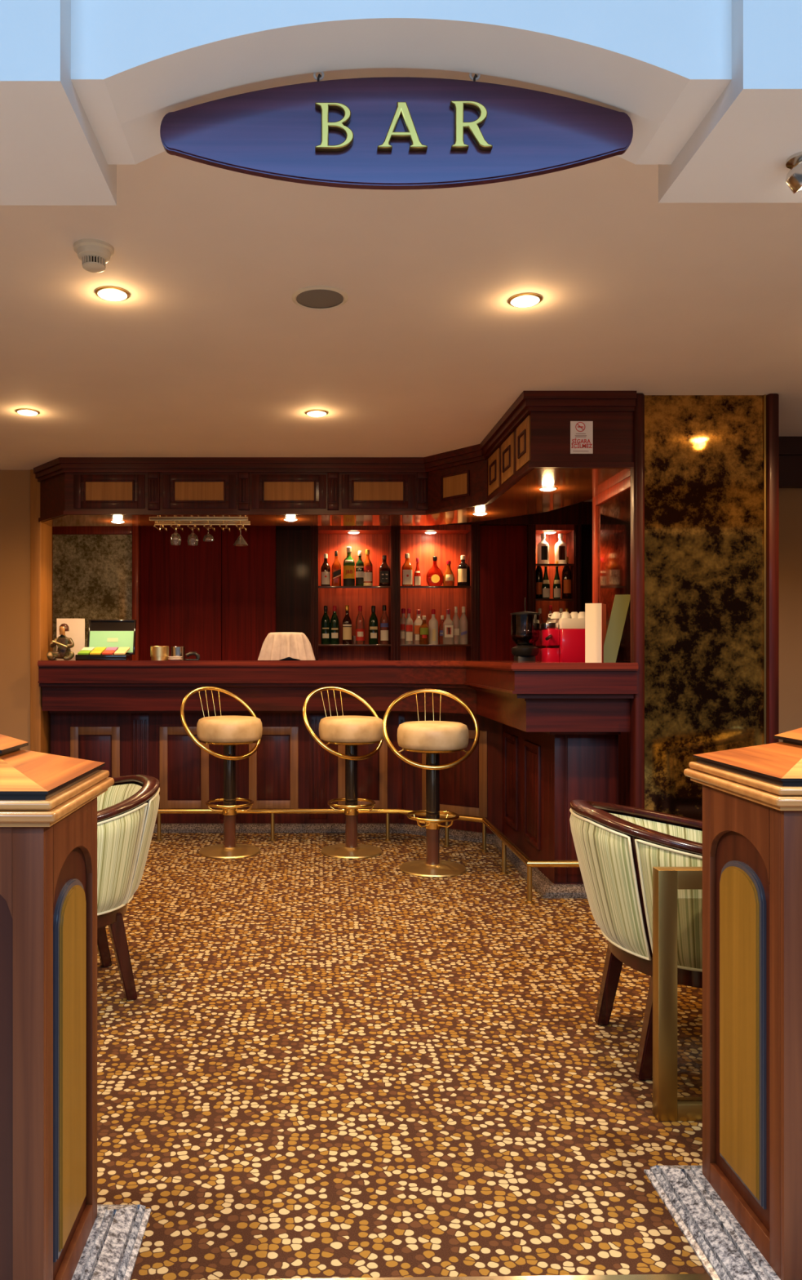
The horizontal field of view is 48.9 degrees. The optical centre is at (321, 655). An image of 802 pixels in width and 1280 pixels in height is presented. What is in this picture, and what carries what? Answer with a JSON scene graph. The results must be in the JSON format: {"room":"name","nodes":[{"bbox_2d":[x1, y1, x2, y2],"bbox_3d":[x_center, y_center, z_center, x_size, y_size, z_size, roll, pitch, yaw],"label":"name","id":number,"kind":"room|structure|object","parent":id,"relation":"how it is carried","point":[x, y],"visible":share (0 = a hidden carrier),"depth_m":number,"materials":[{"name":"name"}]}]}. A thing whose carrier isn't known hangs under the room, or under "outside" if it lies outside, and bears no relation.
{"room":"hotel bar","nodes":[
{"label":"hotel bar","id":0,"kind":"room"},
{"bbox_2d":[0,470,30,751],"bbox_3d":[-2.748,-0.020,5.820,1.705,2.380,0.200,0,0,0],"label":"wall","id":1,"kind":"structure","parent":0,"point":[15,485],"depth_m":5.72,"materials":[{"name":"paint"}]},
{"bbox_2d":[30,469,52,754],"bbox_3d":[-1.860,-0.020,5.825,0.070,2.380,0.250,0,0,0],"label":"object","id":2,"kind":"structure","parent":1,"relation":"attached to","point":[41,534],"depth_m":5.70,"materials":[{"name":"brown wood"}]},
{"bbox_2d":[0,0,116,205],"bbox_3d":[-2.010,-1.478,1.605,3.180,1.105,0.390,0,0,0],"label":"ceiling soffit","id":3,"kind":"structure","parent":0,"point":[51,153],"depth_m":1.52,"materials":[{"name":"paint"}]},
{"bbox_2d":[33,391,636,526],"bbox_3d":[0.028,-1.032,5.369,4.073,0.355,3.158,0,0,0],"label":"canopy","id":4,"kind":"object","parent":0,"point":[547,488],"depth_m":5.37,"materials":[{"name":"brown"}]},
{"bbox_2d":[149,518,250,531],"bbox_3d":[-0.777,-0.841,5.660,0.628,0.054,0.230,0,0,0],"label":"glass rack","id":5,"kind":"object","parent":4,"relation":"hanging from","point":[150,519],"visible":0.96,"depth_m":5.57,"materials":[{"name":"brown"}]},
{"bbox_2d":[170,525,181,545],"bbox_3d":[-0.930,-0.766,5.610,0.070,0.119,0.070,0,0,0],"label":"glass","id":6,"kind":"object","parent":5,"relation":"hanging from","point":[175,526],"visible":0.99,"depth_m":5.60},
{"bbox_2d":[187,526,198,546],"bbox_3d":[-0.823,-0.766,5.630,0.070,0.119,0.070,0,0,0],"label":"glass","id":7,"kind":"object","parent":5,"relation":"hanging from","point":[193,527],"visible":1,"depth_m":5.62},
{"bbox_2d":[203,525,214,542],"bbox_3d":[-0.720,-0.778,5.610,0.072,0.094,0.072,0,0,0],"label":"glass","id":8,"kind":"object","parent":5,"relation":"hanging from","point":[206,536],"visible":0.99,"depth_m":5.60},
{"bbox_2d":[233,525,248,546],"bbox_3d":[-0.515,-0.764,5.610,0.100,0.122,0.100,0,0,0],"label":"glass","id":9,"kind":"object","parent":5,"relation":"hanging from","point":[240,540],"visible":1,"depth_m":5.59,"materials":[{"name":"glass"}]},
{"bbox_2d":[570,421,592,453],"bbox_3d":[1.205,-1.006,4.046,0.103,0.150,0.006,0,0,0],"label":"notice","id":10,"kind":"object","parent":4,"relation":"attached to","point":[581,432],"visible":1,"depth_m":4.04,"materials":[{"name":"white paper"}]},
{"bbox_2d":[0,151,801,502],"bbox_3d":[-0.100,-1.270,4.510,7.000,0.120,5.580,0,0,0],"label":"ceiling","id":11,"kind":"structure","parent":0,"point":[210,352],"depth_m":3.10,"materials":[{"name":"paint"}]},
{"bbox_2d":[15,408,39,415],"bbox_3d":[-1.458,-1.202,4.350,0.113,0.015,0.113,0,0,0],"label":"recessed light","id":12,"kind":"object","parent":11,"relation":"in","point":[24,411],"visible":1,"depth_m":4.33,"materials":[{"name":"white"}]},
{"bbox_2d":[73,238,114,272],"bbox_3d":[-0.674,-1.177,2.600,0.116,0.067,0.116,0,0,0],"label":"smoke detector","id":13,"kind":"object","parent":11,"relation":"attached to","point":[95,254],"visible":1,"depth_m":2.57,"materials":[{"name":"beige plastic"}]},
{"bbox_2d":[82,254,106,272],"bbox_3d":[-0.674,-1.159,2.600,0.068,0.031,0.068,0,0,0],"label":"grille","id":14,"kind":"object","parent":13,"relation":"attached to","point":[91,263],"depth_m":2.58,"materials":[{"name":"beige plastic"}]},
{"bbox_2d":[95,286,129,301],"bbox_3d":[-0.697,-1.202,2.927,0.113,0.015,0.113,0,0,0],"label":"recessed light","id":15,"kind":"object","parent":11,"relation":"in","point":[107,293],"visible":1,"depth_m":2.91,"materials":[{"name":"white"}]},
{"bbox_2d":[305,409,328,417],"bbox_3d":[-0.021,-1.202,4.370,0.113,0.015,0.113,0,0,0],"label":"recessed light","id":16,"kind":"object","parent":11,"relation":"in","point":[316,413],"visible":1,"depth_m":4.35,"materials":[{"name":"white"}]},
{"bbox_2d":[292,285,347,310],"bbox_3d":[-0.004,-1.206,2.960,0.190,0.009,0.190,0,0,0],"label":"ceiling speaker","id":17,"kind":"object","parent":11,"relation":"attached to","point":[323,297],"visible":1,"depth_m":2.94,"materials":[{"name":"beige plastic"}]},
{"bbox_2d":[296,288,343,307],"bbox_3d":[-0.004,-1.204,2.960,0.164,0.005,0.164,0,0,0],"label":"grille","id":18,"kind":"object","parent":17,"relation":"attached to","point":[305,298],"depth_m":2.95,"materials":[{"name":"grey"}]},
{"bbox_2d":[508,293,542,307],"bbox_3d":[0.695,-1.202,2.980,0.113,0.015,0.113,0,0,0],"label":"recessed light","id":19,"kind":"object","parent":11,"relation":"in","point":[524,300],"visible":1,"depth_m":2.96,"materials":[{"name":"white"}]},
{"bbox_2d":[71,0,732,164],"bbox_3d":[0.135,-1.498,1.597,1.110,1.063,0.255,0,0,0],"label":"arch","id":20,"kind":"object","parent":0,"point":[664,64],"depth_m":1.49,"materials":[{"name":"paint"}]},
{"bbox_2d":[160,71,633,190],"bbox_3d":[0.138,-0.967,1.593,0.861,0.225,0.033,0,0,0],"label":"sign","id":21,"kind":"object","parent":20,"relation":"hanging from","point":[395,133],"visible":1,"depth_m":1.59,"materials":[{"name":"blue wood"}]},
{"bbox_2d":[97,832,707,1279],"bbox_3d":[-0.100,1.220,4.460,7.000,0.100,5.680,0,0,0],"label":"floor","id":22,"kind":"structure","parent":0,"point":[321,1065],"depth_m":2.42,"materials":[{"name":"carpet"}]},
{"bbox_2d":[97,774,159,1000],"bbox_3d":[-0.847,0.807,3.077,0.548,0.725,0.675,0,0,-27],"label":"tub chair","id":23,"kind":"object","parent":22,"relation":"on","point":[127,811],"visible":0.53,"depth_m":2.92,"materials":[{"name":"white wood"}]},
{"bbox_2d":[180,686,262,858],"bbox_3d":[-0.563,0.681,5.225,0.540,0.978,0.454,0,0,-40],"label":"bar stool","id":24,"kind":"object","parent":22,"relation":"on","point":[227,731],"visible":1,"depth_m":5.13,"materials":[{"name":"gold metal"}]},
{"bbox_2d":[41,686,630,898],"bbox_3d":[0.053,0.685,5.412,3.738,0.970,1.418,0,0,29],"label":"bar counter","id":25,"kind":"object","parent":22,"relation":"on","point":[531,757],"depth_m":5.65,"materials":[{"name":"brown wood"}]},
{"bbox_2d":[37,660,638,698],"bbox_3d":[0.052,0.117,5.337,3.759,0.165,1.474,0,0,30],"label":"countertop","id":26,"kind":"structure","parent":25,"relation":"on","point":[511,678],"depth_m":5.56,"materials":[{"name":"brown wood"}]},
{"bbox_2d":[47,623,74,660],"bbox_3d":[-1.679,-0.086,5.671,0.175,0.242,0.136,0,0,0],"label":"figurine","id":27,"kind":"object","parent":26,"relation":"on","point":[64,644],"visible":1,"depth_m":5.67,"materials":[{"name":"metal"}]},
{"bbox_2d":[57,618,84,660],"bbox_3d":[-1.669,-0.105,5.840,0.188,0.279,0.004,0,0,0],"label":"paper card","id":28,"kind":"object","parent":26,"relation":"on","point":[77,626],"visible":0.64,"depth_m":5.84,"materials":[{"name":"white"}]},
{"bbox_2d":[75,619,137,660],"bbox_3d":[-1.406,-0.101,5.743,0.342,0.272,0.246,0,0,0],"label":"box","id":29,"kind":"object","parent":26,"relation":"on","point":[108,639],"visible":1,"depth_m":5.82,"materials":[{"name":"black paint"}]},
{"bbox_2d":[150,645,168,660],"bbox_3d":[-1.054,-0.012,5.720,0.120,0.094,0.120,0,0,0],"label":"metal tin","id":30,"kind":"object","parent":26,"relation":"on","point":[157,652],"visible":0.91,"depth_m":5.67,"materials":[{"name":"brown"}]},
{"bbox_2d":[168,658,182,660],"bbox_3d":[-0.946,0.028,5.685,0.092,0.014,0.092,0,0,0],"label":"saucer","id":31,"kind":"object","parent":26,"relation":"on","point":[168,659],"visible":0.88,"depth_m":5.65,"materials":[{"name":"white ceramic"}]},
{"bbox_2d":[168,656,182,658],"bbox_3d":[-0.946,0.015,5.685,0.092,0.014,0.092,0,0,0],"label":"saucer","id":32,"kind":"object","parent":31,"relation":"on","point":[171,657],"visible":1,"depth_m":5.65,"materials":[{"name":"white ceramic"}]},
{"bbox_2d":[171,646,185,660],"bbox_3d":[-0.945,-0.011,5.795,0.092,0.092,0.092,0,0,0],"label":"metal tin","id":33,"kind":"object","parent":26,"relation":"on","point":[175,651],"visible":0.87,"depth_m":5.76,"materials":[{"name":"silver metal"}]},
{"bbox_2d":[185,651,199,660],"bbox_3d":[-0.836,0.006,5.710,0.096,0.058,0.036,0,0,0],"label":"stapler","id":34,"kind":"object","parent":26,"relation":"on","point":[197,655],"visible":0.96,"depth_m":5.70,"materials":[{"name":"black plastic"}]},
{"bbox_2d":[257,631,315,660],"bbox_3d":[-0.222,-0.057,5.741,0.375,0.184,0.262,0,0,0],"label":"napkin","id":35,"kind":"object","parent":26,"relation":"on","point":[281,646],"visible":1,"depth_m":5.65,"materials":[{"name":"white fabric"}]},
{"bbox_2d":[535,618,585,662],"bbox_3d":[1.674,0.017,5.766,0.506,0.505,0.468,0,0,0],"label":"coffee machine","id":36,"kind":"object","parent":26,"relation":"on","point":[564,639],"visible":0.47,"depth_m":5.61,"materials":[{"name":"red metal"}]},
{"bbox_2d":[535,648,559,662],"bbox_3d":[1.498,0.021,5.800,0.079,0.134,0.320,0,0,0],"label":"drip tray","id":37,"kind":"object","parent":36,"relation":"on","point":[545,655],"depth_m":5.64,"materials":[{"name":"red"}]},
{"bbox_2d":[539,622,558,630],"bbox_3d":[1.496,-0.190,5.800,0.084,0.042,0.280,0,0,0],"label":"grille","id":38,"kind":"object","parent":36,"relation":"attached to","point":[543,626],"depth_m":5.66,"materials":[{"name":"silver metal"}]},
{"bbox_2d":[548,612,561,618],"bbox_3d":[1.533,-0.259,5.701,0.076,0.045,0.076,0,0,-14],"label":"coffee cup","id":39,"kind":"object","parent":36,"relation":"on","point":[555,615],"visible":0.98,"depth_m":5.67,"materials":[{"name":"white ceramic"}]},
{"bbox_2d":[559,611,571,618],"bbox_3d":[1.589,-0.259,5.689,0.076,0.045,0.076,0,0,19],"label":"coffee cup","id":40,"kind":"object","parent":36,"relation":"on","point":[565,615],"visible":0.98,"depth_m":5.67,"materials":[{"name":"white ceramic"}]},
{"bbox_2d":[546,618,585,629],"bbox_3d":[1.734,-0.202,5.800,0.378,0.067,0.380,0,0,0],"label":"tray","id":41,"kind":"object","parent":36,"relation":"on","point":[561,624],"depth_m":5.61,"materials":[{"name":"white metal"}]},
{"bbox_2d":[569,612,578,618],"bbox_3d":[1.651,-0.259,5.701,0.076,0.045,0.076,0,0,9],"label":"coffee cup","id":42,"kind":"object","parent":36,"relation":"on","point":[574,615],"visible":0.77,"depth_m":5.67,"materials":[{"name":"white ceramic"}]},
{"bbox_2d":[577,611,585,618],"bbox_3d":[1.698,-0.259,5.681,0.076,0.045,0.076,0,0,-12],"label":"coffee cup","id":43,"kind":"object","parent":36,"relation":"on","point":[581,615],"visible":0.77,"depth_m":5.65,"materials":[{"name":"white ceramic"}]},
{"bbox_2d":[585,603,606,662],"bbox_3d":[1.345,-0.106,4.217,0.151,0.283,0.057,0,0,-33],"label":"menu card","id":44,"kind":"object","parent":26,"relation":"on","point":[595,613],"visible":0.89,"depth_m":4.19,"materials":[{"name":"beige"}]},
{"bbox_2d":[604,594,630,662],"bbox_3d":[1.431,-0.128,4.274,0.173,0.327,0.128,0,0,0],"label":"folder","id":45,"kind":"object","parent":26,"relation":"on","point":[621,602],"visible":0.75,"depth_m":4.21,"materials":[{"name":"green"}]},
{"bbox_2d":[302,686,383,858],"bbox_3d":[0.164,0.681,5.259,0.473,0.978,0.493,0,0,26],"label":"bar stool","id":46,"kind":"object","parent":22,"relation":"on","point":[350,731],"visible":0.98,"depth_m":5.14,"materials":[{"name":"gold metal"}]},
{"bbox_2d":[155,808,579,904],"bbox_3d":[0.029,1.069,5.184,3.488,0.202,1.050,0,0,27],"label":"rail","id":47,"kind":"object","parent":22,"relation":"on","point":[506,842],"visible":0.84,"depth_m":5.50,"materials":[{"name":"gold metal"}]},
{"bbox_2d":[310,524,479,660],"bbox_3d":[0.586,0.070,7.027,1.338,2.199,0.267,0,0,0],"label":"bottle shelves","id":48,"kind":"object","parent":22,"relation":"on","point":[451,542],"visible":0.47,"depth_m":7.13,"materials":[{"name":"brown wood"}]},
{"bbox_2d":[320,553,330,586],"bbox_3d":[0.038,-0.678,6.998,0.076,0.264,0.079,0,0,0],"label":"liquor bottle","id":49,"kind":"object","parent":48,"relation":"on","point":[326,568],"visible":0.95,"depth_m":6.97,"materials":[{"name":"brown glass"}]},
{"bbox_2d":[321,605,330,644],"bbox_3d":[0.038,-0.240,7.000,0.072,0.310,0.073,0,0,0],"label":"liquor bottle","id":50,"kind":"object","parent":48,"relation":"on","point":[326,623],"visible":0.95,"depth_m":6.97,"materials":[{"name":"green glass"}]},
{"bbox_2d":[330,605,339,644],"bbox_3d":[0.110,-0.240,7.000,0.072,0.310,0.073,0,0,0],"label":"liquor bottle","id":51,"kind":"object","parent":48,"relation":"on","point":[335,622],"visible":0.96,"depth_m":6.97,"materials":[{"name":"green glass"}]},
{"bbox_2d":[331,551,341,586],"bbox_3d":[0.123,-0.689,7.000,0.072,0.286,0.073,0,0,-9],"label":"liquor bottle","id":52,"kind":"object","parent":48,"relation":"on","point":[336,566],"visible":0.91,"depth_m":6.97,"materials":[{"name":"orange glass"}]},
{"bbox_2d":[342,604,351,644],"bbox_3d":[0.210,-0.242,7.000,0.076,0.314,0.077,0,0,0],"label":"liquor bottle","id":53,"kind":"object","parent":48,"relation":"on","point":[347,621],"visible":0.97,"depth_m":6.97,"materials":[{"name":"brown glass"}]},
{"bbox_2d":[343,546,355,586],"bbox_3d":[0.225,-0.706,6.998,0.093,0.319,0.096,0,0,0],"label":"liquor bottle","id":54,"kind":"object","parent":48,"relation":"on","point":[348,562],"visible":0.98,"depth_m":6.96,"materials":[{"name":"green glass"}]},
{"bbox_2d":[318,587,390,589],"bbox_3d":[0.266,-0.541,7.021,0.573,0.009,0.213,0,0,0],"label":"shelf","id":55,"kind":"object","parent":48,"relation":"attached to","point":[318,588],"depth_m":7.03,"materials":[{"name":"clear glass"}]},
{"bbox_2d":[355,551,364,586],"bbox_3d":[0.312,-0.690,7.000,0.072,0.288,0.073,0,0,0],"label":"liquor bottle","id":56,"kind":"object","parent":48,"relation":"on","point":[360,563],"visible":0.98,"depth_m":6.97,"materials":[{"name":"green glass"}]},
{"bbox_2d":[355,605,364,644],"bbox_3d":[0.314,-0.240,7.000,0.072,0.310,0.073,0,0,0],"label":"liquor bottle","id":57,"kind":"object","parent":48,"relation":"on","point":[360,633],"visible":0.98,"depth_m":6.98,"materials":[{"name":"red glass"}]},
{"bbox_2d":[364,549,373,586],"bbox_3d":[0.373,-0.695,7.000,0.081,0.298,0.082,0,0,0],"label":"liquor bottle","id":58,"kind":"object","parent":48,"relation":"on","point":[368,566],"visible":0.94,"depth_m":6.97,"materials":[{"name":"orange glass"}]},
{"bbox_2d":[368,605,378,644],"bbox_3d":[0.420,-0.240,7.000,0.076,0.310,0.077,0,0,0],"label":"liquor bottle","id":59,"kind":"object","parent":48,"relation":"on","point":[373,621],"visible":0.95,"depth_m":6.97,"materials":[{"name":"green glass"}]},
{"bbox_2d":[378,555,390,586],"bbox_3d":[0.507,-0.672,7.000,0.085,0.252,0.086,0,0,0],"label":"liquor bottle","id":60,"kind":"object","parent":48,"relation":"on","point":[384,570],"visible":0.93,"depth_m":6.96,"materials":[{"name":"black glass"}]},
{"bbox_2d":[380,604,389,644],"bbox_3d":[0.507,-0.242,7.000,0.072,0.314,0.073,0,0,0],"label":"liquor bottle","id":61,"kind":"object","parent":48,"relation":"on","point":[384,634],"visible":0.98,"depth_m":6.97,"materials":[{"name":"clear glass"}]},
{"bbox_2d":[400,608,408,644],"bbox_3d":[0.662,-0.230,7.030,0.077,0.290,0.078,0,0,0],"label":"liquor bottle","id":62,"kind":"object","parent":48,"relation":"on","point":[403,610],"visible":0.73,"depth_m":7.00,"materials":[{"name":"clear glass"}]},
{"bbox_2d":[401,553,413,586],"bbox_3d":[0.689,-0.679,6.998,0.085,0.266,0.088,0,0,0],"label":"liquor bottle","id":63,"kind":"object","parent":48,"relation":"on","point":[406,569],"visible":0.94,"depth_m":6.96,"materials":[{"name":"orange glass"}]},
{"bbox_2d":[404,608,413,644],"bbox_3d":[0.700,-0.228,6.960,0.063,0.286,0.064,0,0,0],"label":"liquor bottle","id":64,"kind":"object","parent":48,"relation":"on","point":[408,635],"visible":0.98,"depth_m":6.94,"materials":[{"name":"clear glass"}]},
{"bbox_2d":[413,557,421,586],"bbox_3d":[0.772,-0.661,7.000,0.059,0.230,0.060,0,0,0],"label":"liquor bottle","id":65,"kind":"object","parent":48,"relation":"on","point":[417,577],"visible":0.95,"depth_m":6.98,"materials":[{"name":"red glass"}]},
{"bbox_2d":[413,609,422,644],"bbox_3d":[0.783,-0.225,7.020,0.085,0.281,0.086,0,0,0],"label":"liquor bottle","id":66,"kind":"object","parent":48,"relation":"on","point":[418,611],"visible":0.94,"depth_m":6.98,"materials":[{"name":"clear glass"}]},
{"bbox_2d":[419,615,429,644],"bbox_3d":[0.819,-0.198,6.950,0.076,0.227,0.077,0,0,0],"label":"liquor bottle","id":67,"kind":"object","parent":48,"relation":"on","point":[424,628],"visible":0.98,"depth_m":6.92,"materials":[{"name":"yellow glass"}]},
{"bbox_2d":[428,608,438,644],"bbox_3d":[0.899,-0.226,7.000,0.076,0.282,0.077,0,0,0],"label":"liquor bottle","id":68,"kind":"object","parent":48,"relation":"on","point":[433,623],"visible":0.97,"depth_m":6.97,"materials":[{"name":"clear glass"}]},
{"bbox_2d":[400,587,468,589],"bbox_3d":[0.905,-0.541,7.021,0.556,0.009,0.213,0,0,0],"label":"shelf","id":69,"kind":"object","parent":48,"relation":"attached to","point":[401,588],"depth_m":7.03,"materials":[{"name":"clear glass"}]},
{"bbox_2d":[426,555,444,586],"bbox_3d":[0.912,-0.667,6.999,0.140,0.243,0.062,0,0,0],"label":"liquor bottle","id":70,"kind":"object","parent":48,"relation":"on","point":[435,575],"visible":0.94,"depth_m":6.98,"materials":[{"name":"red glass"}]},
{"bbox_2d":[439,615,446,644],"bbox_3d":[0.977,-0.203,7.040,0.060,0.235,0.061,0,0,0],"label":"liquor bottle","id":71,"kind":"object","parent":48,"relation":"on","point":[441,632],"visible":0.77,"depth_m":7.04,"materials":[{"name":"clear glass"}]},
{"bbox_2d":[443,608,453,644],"bbox_3d":[1.014,-0.225,6.970,0.080,0.280,0.081,0,0,0],"label":"liquor bottle","id":72,"kind":"object","parent":48,"relation":"on","point":[449,629],"visible":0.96,"depth_m":6.93,"materials":[{"name":"clear glass"}]},
{"bbox_2d":[443,560,454,586],"bbox_3d":[1.022,-0.651,6.999,0.093,0.209,0.096,0,0,0],"label":"liquor bottle","id":73,"kind":"object","parent":48,"relation":"on","point":[449,578],"visible":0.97,"depth_m":6.97,"materials":[{"name":"orange glass"}]},
{"bbox_2d":[452,606,459,644],"bbox_3d":[1.080,-0.237,7.000,0.059,0.303,0.060,0,0,0],"label":"liquor bottle","id":74,"kind":"object","parent":48,"relation":"on","point":[456,631],"visible":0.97,"depth_m":6.99,"materials":[{"name":"clear glass"}]},
{"bbox_2d":[457,555,469,586],"bbox_3d":[1.137,-0.672,7.000,0.093,0.252,0.094,0,0,20],"label":"liquor bottle","id":75,"kind":"object","parent":48,"relation":"on","point":[463,569],"visible":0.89,"depth_m":6.96,"materials":[{"name":"black glass"}]},
{"bbox_2d":[459,606,467,644],"bbox_3d":[1.141,-0.237,7.000,0.068,0.303,0.069,0,0,0],"label":"liquor bottle","id":76,"kind":"object","parent":48,"relation":"on","point":[463,607],"visible":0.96,"depth_m":7.01,"materials":[{"name":"clear glass"}]},
{"bbox_2d":[382,688,479,877],"bbox_3d":[0.611,0.681,4.812,0.538,0.978,0.454,0,0,0],"label":"bar stool","id":77,"kind":"object","parent":22,"relation":"on","point":[433,738],"visible":1,"depth_m":4.73,"materials":[{"name":"gold metal"}]},
{"bbox_2d":[480,524,527,660],"bbox_3d":[1.445,0.070,7.045,0.376,2.199,0.230,0,0,0],"label":"blank panel","id":78,"kind":"object","parent":22,"relation":"on","point":[503,548],"visible":0.34,"depth_m":6.93,"materials":[{"name":"brown wood"}]},
{"bbox_2d":[527,524,581,656],"bbox_3d":[1.844,0.070,7.027,0.418,2.199,0.267,0,0,0],"label":"tall cabinet","id":79,"kind":"object","parent":22,"relation":"on","point":[571,533],"visible":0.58,"depth_m":6.91,"materials":[{"name":"brown wood"}]},
{"bbox_2d":[536,566,542,598],"bbox_3d":[1.754,-0.617,7.040,0.064,0.344,0.065,0,0,0],"label":"liquor bottle","id":80,"kind":"object","parent":79,"relation":"on","point":[539,570],"visible":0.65,"depth_m":7.01,"materials":[{"name":"black glass"}]},
{"bbox_2d":[537,533,549,564],"bbox_3d":[1.778,-0.846,7.000,0.093,0.250,0.094,0,0,0],"label":"liquor bottle","id":81,"kind":"object","parent":79,"relation":"on","point":[543,547],"visible":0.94,"depth_m":6.96,"materials":[{"name":"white glass"}]},
{"bbox_2d":[542,565,550,598],"bbox_3d":[1.791,-0.597,6.970,0.063,0.302,0.064,0,0,0],"label":"liquor bottle","id":82,"kind":"object","parent":79,"relation":"on","point":[545,584],"visible":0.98,"depth_m":6.95,"materials":[{"name":"green glass"}]},
{"bbox_2d":[543,530,557,533],"bbox_3d":[1.833,-0.978,7.000,0.106,0.015,0.106,0,0,0],"label":"recessed light","id":83,"kind":"object","parent":79,"relation":"attached to","point":[552,531],"visible":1,"depth_m":6.97,"materials":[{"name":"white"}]},
{"bbox_2d":[536,565,570,567],"bbox_3d":[1.844,-0.717,7.021,0.301,0.009,0.213,0,0,0],"label":"shelf","id":84,"kind":"object","parent":79,"relation":"attached to","point":[536,566],"depth_m":7.00,"materials":[{"name":"clear glass"}]},
{"bbox_2d":[553,560,561,598],"bbox_3d":[1.880,-0.597,6.970,0.063,0.302,0.064,0,0,0],"label":"liquor bottle","id":85,"kind":"object","parent":79,"relation":"on","point":[557,582],"visible":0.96,"depth_m":6.95,"materials":[{"name":"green glass"}]},
{"bbox_2d":[555,533,567,564],"bbox_3d":[1.918,-0.846,7.000,0.093,0.250,0.094,0,0,0],"label":"liquor bottle","id":86,"kind":"object","parent":79,"relation":"on","point":[561,548],"visible":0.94,"depth_m":6.96,"materials":[{"name":"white glass"}]},
{"bbox_2d":[561,556,571,598],"bbox_3d":[1.964,-0.615,7.000,0.076,0.339,0.077,0,0,0],"label":"liquor bottle","id":87,"kind":"object","parent":79,"relation":"on","point":[566,573],"visible":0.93,"depth_m":6.97,"materials":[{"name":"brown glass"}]},
{"bbox_2d":[569,800,702,1079],"bbox_3d":[1.026,0.807,2.600,0.548,0.725,0.675,0,0,0],"label":"tub chair","id":88,"kind":"object","parent":22,"relation":"on","point":[618,847],"visible":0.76,"depth_m":2.43,"materials":[{"name":"fabric"}]},
{"bbox_2d":[653,866,702,1121],"bbox_3d":[1.348,0.855,2.215,1.003,0.630,0.040,0,0,0],"label":"table leg","id":89,"kind":"object","parent":22,"relation":"on","point":[667,1106],"visible":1,"depth_m":2.19,"materials":[{"name":"brown"}]},
{"bbox_2d":[630,393,778,820],"bbox_3d":[1.782,-0.020,4.065,0.673,2.380,0.070,0,0,0],"label":"mirror panel","id":90,"kind":"object","parent":22,"relation":"on","point":[704,475],"visible":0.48,"depth_m":4.08,"materials":[{"name":"brown mirror"}]},
{"bbox_2d":[644,727,801,1279],"bbox_3d":[0.993,0.655,1.722,0.521,1.030,0.521,0,0,0],"label":"pedestal","id":91,"kind":"object","parent":22,"relation":"on","point":[740,1211],"visible":1,"depth_m":1.67,"materials":[{"name":"brown wood"}]},
{"bbox_3d":[1.750,0.720,5.865,0.900,0.900,0.570,0,0,0],"label":"bench","id":92,"kind":"object","parent":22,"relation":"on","visible":0},
{"bbox_2d":[511,596,540,661],"bbox_3d":[1.353,-0.058,5.800,0.191,0.657,0.191,0,0,0],"label":"coffee grinder","id":93,"kind":"object","parent":92,"relation":"on","point":[525,650],"visible":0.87,"depth_m":5.75,"materials":[{"name":"black plastic"}]},
{"bbox_2d":[276,529,592,641],"bbox_3d":[0.075,-0.020,7.250,4.690,2.380,0.100,0,0,0],"label":"wall","id":94,"kind":"structure","parent":0,"point":[293,546],"depth_m":7.20,"materials":[{"name":"brown wood"}]},
{"bbox_2d":[140,502,592,660],"bbox_3d":[0.060,-0.019,7.040,4.460,2.379,0.280,0,0,0],"label":"panelling","id":95,"kind":"object","parent":94,"relation":"attached to","point":[216,600],"visible":0.2,"depth_m":6.92,"materials":[{"name":"brown wood"}]},
{"bbox_2d":[52,525,140,660],"bbox_3d":[-1.801,-0.380,6.935,0.734,1.300,0.110,0,0,0],"label":"wall mirror","id":96,"kind":"object","parent":95,"relation":"attached to","point":[96,569],"visible":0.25,"depth_m":6.94,"materials":[{"name":"brown mirror"}]},
{"bbox_2d":[616,475,630,806],"bbox_3d":[1.792,-0.020,4.465,0.535,2.380,0.730,0,0,0],"label":"column","id":97,"kind":"structure","parent":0,"point":[624,737],"depth_m":4.39,"materials":[{"name":"brown wood"}]},
{"bbox_2d":[592,475,630,662],"bbox_3d":[1.511,-0.415,4.475,0.028,0.910,0.710,0,0,0],"label":"mirror","id":98,"kind":"object","parent":97,"relation":"attached to","point":[611,507],"visible":0.53,"depth_m":4.54,"materials":[{"name":"brown mirror"}]},
{"bbox_2d":[658,0,801,202],"bbox_3d":[2.045,-1.478,1.610,2.710,1.105,0.360,0,0,0],"label":"ceiling soffit","id":99,"kind":"structure","parent":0,"point":[740,152],"depth_m":1.53,"materials":[{"name":"paint"}]},
{"bbox_2d":[785,151,801,193],"bbox_3d":[0.895,-0.894,1.630,0.052,0.062,0.058,0,0,0],"label":"spotlight","id":100,"kind":"object","parent":99,"relation":"attached to","point":[794,162],"visible":1,"depth_m":1.62,"materials":[{"name":"silver metal"}]},
{"bbox_2d":[778,488,801,742],"bbox_3d":[2.765,-0.020,4.990,1.270,2.380,0.120,0,0,0],"label":"wall","id":101,"kind":"structure","parent":0,"point":[790,500],"depth_m":4.93,"materials":[{"name":"paint"}]},
{"bbox_2d":[778,436,801,488],"bbox_3d":[2.765,-1.075,4.885,1.270,0.270,0.090,0,0,0],"label":"trim","id":102,"kind":"structure","parent":101,"relation":"attached to","point":[790,448],"depth_m":4.86,"materials":[{"name":"brown"}]},
{"bbox_3d":[-0.100,1.220,-2.190,7.000,0.100,7.620,0,0,0],"label":"floor","id":103,"kind":"structure","parent":0,"visible":0},
{"bbox_2d":[0,733,151,1279],"bbox_3d":[-0.620,0.655,1.580,0.526,1.030,0.526,0,0,0],"label":"pedestal","id":104,"kind":"object","parent":103,"relation":"on","point":[53,1226],"visible":1,"depth_m":1.47,"materials":[{"name":"brown wood"}]},
{"bbox_2d":[201,1273,711,1279],"bbox_3d":[0.185,1.168,1.620,1.090,0.004,0.050,0,0,-1],"label":"trim","id":105,"kind":"structure","parent":103,"relation":"on","point":[689,1276],"depth_m":1.64,"materials":[{"name":"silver metal"}]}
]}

